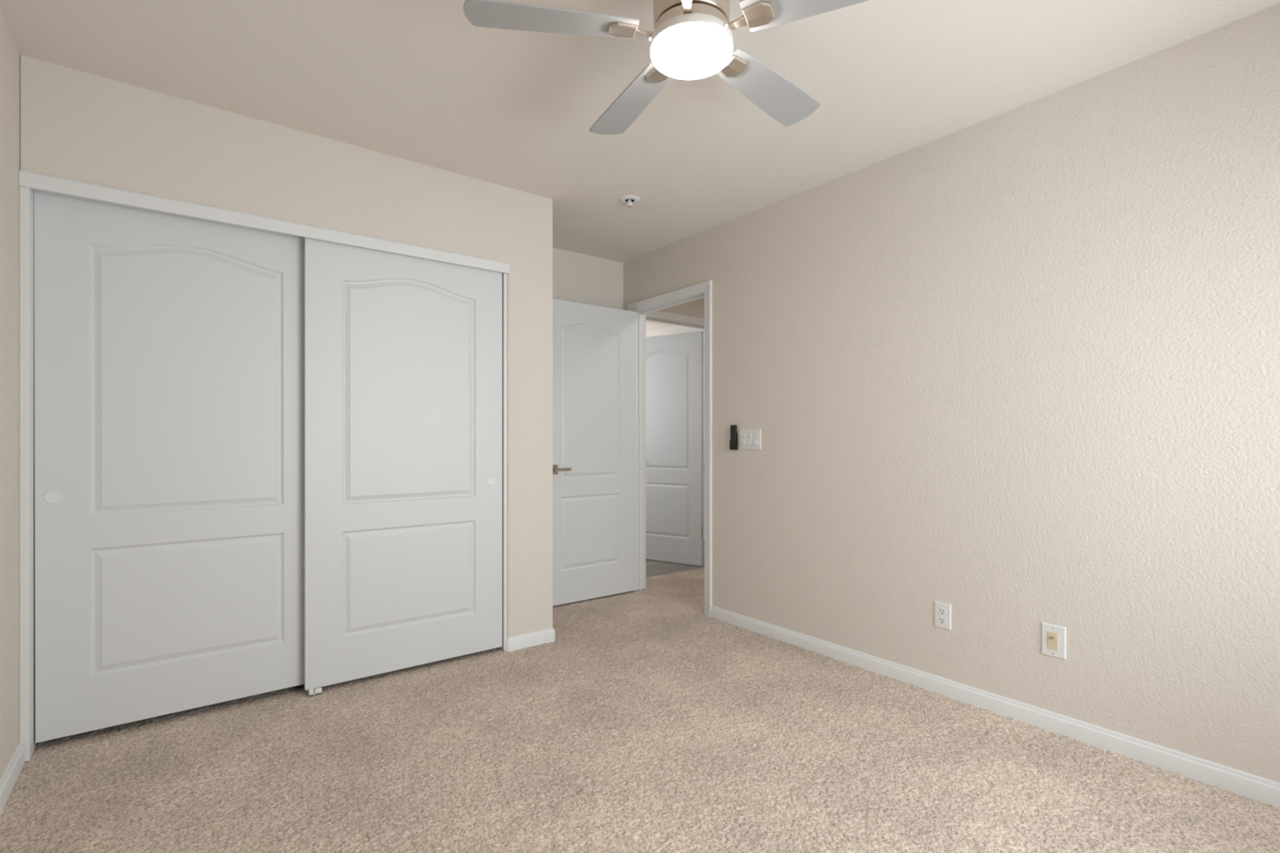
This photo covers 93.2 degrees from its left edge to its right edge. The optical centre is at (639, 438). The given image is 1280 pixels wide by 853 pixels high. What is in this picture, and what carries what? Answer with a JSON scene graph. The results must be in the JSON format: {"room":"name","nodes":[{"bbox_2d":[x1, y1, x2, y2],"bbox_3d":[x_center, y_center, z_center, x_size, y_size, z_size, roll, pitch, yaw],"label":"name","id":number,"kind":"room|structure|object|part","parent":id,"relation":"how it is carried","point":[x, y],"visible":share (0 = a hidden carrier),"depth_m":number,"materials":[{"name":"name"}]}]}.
{"room":"empty bedroom","nodes":[
{"label":"empty bedroom","id":0,"kind":"room"},
{"bbox_2d":[0,7,20,779],"bbox_3d":[-1.310,-0.093,0.918,0.100,2.460,4.950,0,0,-37],"label":"wall","id":1,"kind":"structure","parent":0,"point":[10,57],"depth_m":1.94,"materials":[{"name":"beige paint"}]},
{"bbox_2d":[0,744,24,814],"bbox_3d":[-1.003,1.087,0.611,0.014,0.078,3.690,0,0,-37],"label":"baseboard","id":2,"kind":"structure","parent":1,"relation":"attached to","point":[8,780],"depth_m":1.93,"materials":[{"name":"white paint"}]},
{"bbox_2d":[20,54,552,637],"bbox_3d":[-1.533,-0.093,3.010,2.081,2.460,0.741,0,0,-37],"label":"wall","id":3,"kind":"structure","parent":0,"point":[76,125],"depth_m":2.70,"materials":[{"name":"beige paint"}]},
{"bbox_2d":[34,190,304,742],"bbox_3d":[-1.801,0.092,2.443,0.915,1.985,0.037,0,0,-37],"label":"door","id":4,"kind":"structure","parent":3,"relation":"in","point":[169,349],"depth_m":2.38,"materials":[{"name":"white paint"}]},
{"bbox_3d":[-2.115,0.210,2.183,0.054,0.054,0.004,0,0,-37],"label":"finger pull","id":5,"kind":"part","parent":4,"relation":"part of","materials":[{"name":"white plastic"}]},
{"bbox_2d":[18,169,509,762],"bbox_3d":[-1.444,0.096,2.671,1.815,2.041,0.127,0,0,-37],"label":"door frame","id":6,"kind":"structure","parent":3,"relation":"attached to","point":[27,464],"depth_m":2.15,"materials":[{"name":"white paint"}]},
{"bbox_2d":[304,237,502,690],"bbox_3d":[-1.097,0.101,2.914,0.915,1.985,0.037,0,0,-37],"label":"door","id":7,"kind":"structure","parent":3,"relation":"in","point":[403,353],"depth_m":2.86,"materials":[{"name":"white paint"}]},
{"bbox_3d":[-0.773,0.218,3.141,0.054,0.054,0.004,0,0,-37],"label":"finger pull","id":8,"kind":"part","parent":7,"relation":"part of","materials":[{"name":"white plastic"}]},
{"bbox_2d":[504,627,555,652],"bbox_3d":[-0.811,1.087,3.554,0.298,0.078,0.754,0,0,-37],"label":"baseboard","id":9,"kind":"structure","parent":3,"relation":"attached to","point":[546,636],"depth_m":3.25,"materials":[{"name":"white paint"}]},
{"bbox_2d":[552,247,622,309],"bbox_3d":[-1.387,-0.093,3.651,3.097,2.460,0.100,0,0,-37],"label":"wall","id":10,"kind":"structure","parent":0,"point":[578,277],"depth_m":4.36,"materials":[{"name":"beige paint"}]},
{"bbox_2d":[0,540,1279,852],"bbox_3d":[-0.030,1.141,3.470,5.232,0.052,7.250,0,0,-37],"label":"floor","id":11,"kind":"structure","parent":0,"point":[650,722],"depth_m":2.05,"materials":[{"name":"beige carpet"}]},
{"bbox_2d":[306,687,321,696],"bbox_3d":[-1.446,1.102,2.677,0.050,0.030,0.110,0,0,-37],"label":"guide","id":12,"kind":"object","parent":11,"relation":"on","point":[312,691],"visible":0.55,"depth_m":2.63,"materials":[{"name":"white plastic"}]},
{"bbox_2d":[0,0,1279,331],"bbox_3d":[0.001,-1.373,3.430,5.233,0.100,7.350,0,0,-37],"label":"ceiling","id":13,"kind":"structure","parent":0,"point":[416,81],"depth_m":2.22,"materials":[{"name":"white paint"}]},
{"bbox_2d":[619,195,639,207],"bbox_3d":[-0.057,-1.302,3.343,0.114,0.042,0.114,0,0,-37],"label":"sprinkler","id":14,"kind":"object","parent":13,"relation":"attached to","point":[629,200],"visible":1,"depth_m":3.33,"materials":[{"name":"white plastic"}]},
{"bbox_2d":[463,0,868,134],"bbox_3d":[0.150,-1.179,1.677,1.139,0.289,1.147,0,0,-37],"label":"ceiling fan","id":15,"kind":"object","parent":13,"relation":"attached to","point":[691,39],"visible":1,"depth_m":1.61,"materials":[{"name":"white wood"}]},
{"bbox_3d":[-0.231,-1.099,1.590,0.450,0.029,0.135,0,0,-9],"label":"blade","id":16,"kind":"part","parent":15,"relation":"part of","materials":[{"name":"white wood"}]},
{"bbox_3d":[-0.028,-1.099,1.982,0.135,0.029,0.450,0,0,-27],"label":"blade","id":17,"kind":"part","parent":15,"relation":"part of","materials":[{"name":"white wood"}]},
{"bbox_3d":[0.140,-1.046,1.646,0.222,0.024,0.222,0,0,-37],"label":"light globe","id":18,"kind":"part","parent":15,"relation":"part of"},
{"bbox_3d":[0.407,-1.099,1.910,0.450,0.029,0.135,0,0,-45],"label":"blade","id":19,"kind":"part","parent":15,"relation":"part of","materials":[{"name":"white wood"}]},
{"bbox_3d":[0.473,-1.099,1.474,0.450,0.029,0.135,0,0,27],"label":"blade","id":20,"kind":"part","parent":15,"relation":"part of","materials":[{"name":"white wood"}]},
{"bbox_2d":[645,324,704,540],"bbox_3d":[-0.466,-0.078,6.044,2.800,2.490,2.630,0,0,-37],"label":"wall","id":21,"kind":"structure","parent":0,"point":[675,329],"depth_m":6.95,"materials":[{"name":"white paint"}]},
{"bbox_2d":[657,297,704,318],"bbox_3d":[0.350,-0.093,5.073,1.182,2.460,0.105,0,0,-37],"label":"wall","id":22,"kind":"structure","parent":0,"point":[695,308],"depth_m":5.07,"materials":[{"name":"beige paint"}]},
{"bbox_2d":[645,331,703,565],"bbox_3d":[0.232,0.086,5.484,0.766,2.045,0.147,0,0,33],"label":"door","id":23,"kind":"structure","parent":22,"relation":"in","point":[674,362],"depth_m":5.41,"materials":[{"name":"white paint"}]},
{"bbox_2d":[645,310,704,328],"bbox_3d":[0.298,0.052,5.022,0.891,2.149,0.122,0,0,-37],"label":"door frame","id":24,"kind":"structure","parent":22,"relation":"attached to","point":[656,314],"depth_m":4.96,"materials":[{"name":"white paint"}]},
{"bbox_2d":[622,4,1279,782],"bbox_3d":[1.253,-0.093,2.833,0.104,2.460,4.760,0,0,-37],"label":"wall","id":25,"kind":"structure","parent":0,"point":[1016,370],"depth_m":2.34,"materials":[{"name":"beige paint"}]},
{"bbox_2d":[552,298,635,605],"bbox_3d":[-0.333,0.091,4.198,0.758,2.030,0.147,0,0,-37],"label":"door","id":26,"kind":"structure","parent":25,"relation":"in","point":[594,346],"depth_m":4.18,"materials":[{"name":"white paint"}]},
{"bbox_3d":[-0.572,0.205,3.988,0.064,0.064,0.009,0,0,-37],"label":"handle","id":27,"kind":"part","parent":26,"relation":"part of","materials":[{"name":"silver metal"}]},
{"bbox_3d":[-0.517,0.205,3.997,0.119,0.022,0.052,0,0,-37],"label":"lever","id":28,"kind":"part","parent":26,"relation":"part of","materials":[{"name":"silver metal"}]},
{"bbox_2d":[626,280,711,617],"bbox_3d":[0.226,0.067,4.177,0.137,2.120,0.880,0,0,-37],"label":"door frame","id":29,"kind":"structure","parent":25,"relation":"attached to","point":[704,286],"depth_m":4.20,"materials":[{"name":"white paint"}]},
{"bbox_2d":[729,425,737,449],"bbox_3d":[0.563,-0.007,3.629,0.026,0.147,0.043,0,0,-37],"label":"remote control","id":30,"kind":"object","parent":25,"relation":"attached to","point":[734,434],"visible":1,"depth_m":3.61,"materials":[{"name":"black plastic"}]},
{"bbox_2d":[739,428,760,449],"bbox_3d":[0.639,0.004,3.538,0.015,0.119,0.165,0,0,-37],"label":"light switch","id":31,"kind":"object","parent":25,"relation":"attached to","point":[749,439],"visible":1,"depth_m":3.53,"materials":[{"name":"white plastic"}]},
{"bbox_2d":[934,600,951,631],"bbox_3d":[1.325,0.776,2.648,0.008,0.113,0.072,0,0,-37],"label":"electrical outlet","id":32,"kind":"object","parent":25,"relation":"attached to","point":[942,611],"visible":1,"depth_m":2.64,"materials":[{"name":"white plastic"}]},
{"bbox_2d":[937,608,946,615],"bbox_3d":[1.323,0.757,2.647,0.004,0.028,0.034,0,0,-37],"label":"receptacle","id":33,"kind":"object","parent":32,"relation":"attached to","point":[941,611],"depth_m":2.65,"materials":[{"name":"white plastic"}]},
{"bbox_2d":[937,616,946,624],"bbox_3d":[1.323,0.796,2.647,0.004,0.028,0.034,0,0,-37],"label":"receptacle","id":34,"kind":"object","parent":32,"relation":"attached to","point":[941,620],"depth_m":2.65,"materials":[{"name":"white plastic"}]},
{"bbox_2d":[710,605,1279,808],"bbox_3d":[1.506,1.087,2.405,0.014,0.078,3.491,0,0,-37],"label":"baseboard","id":35,"kind":"structure","parent":25,"relation":"attached to","point":[1259,788],"depth_m":2.33,"materials":[{"name":"white paint"}]},
{"bbox_2d":[1041,622,1066,660],"bbox_3d":[1.577,0.774,2.309,0.018,0.123,0.082,0,0,-37],"label":"outlet","id":36,"kind":"object","parent":25,"relation":"attached to","point":[1053,637],"visible":1,"depth_m":2.31,"materials":[{"name":"white plastic"}]}
]}

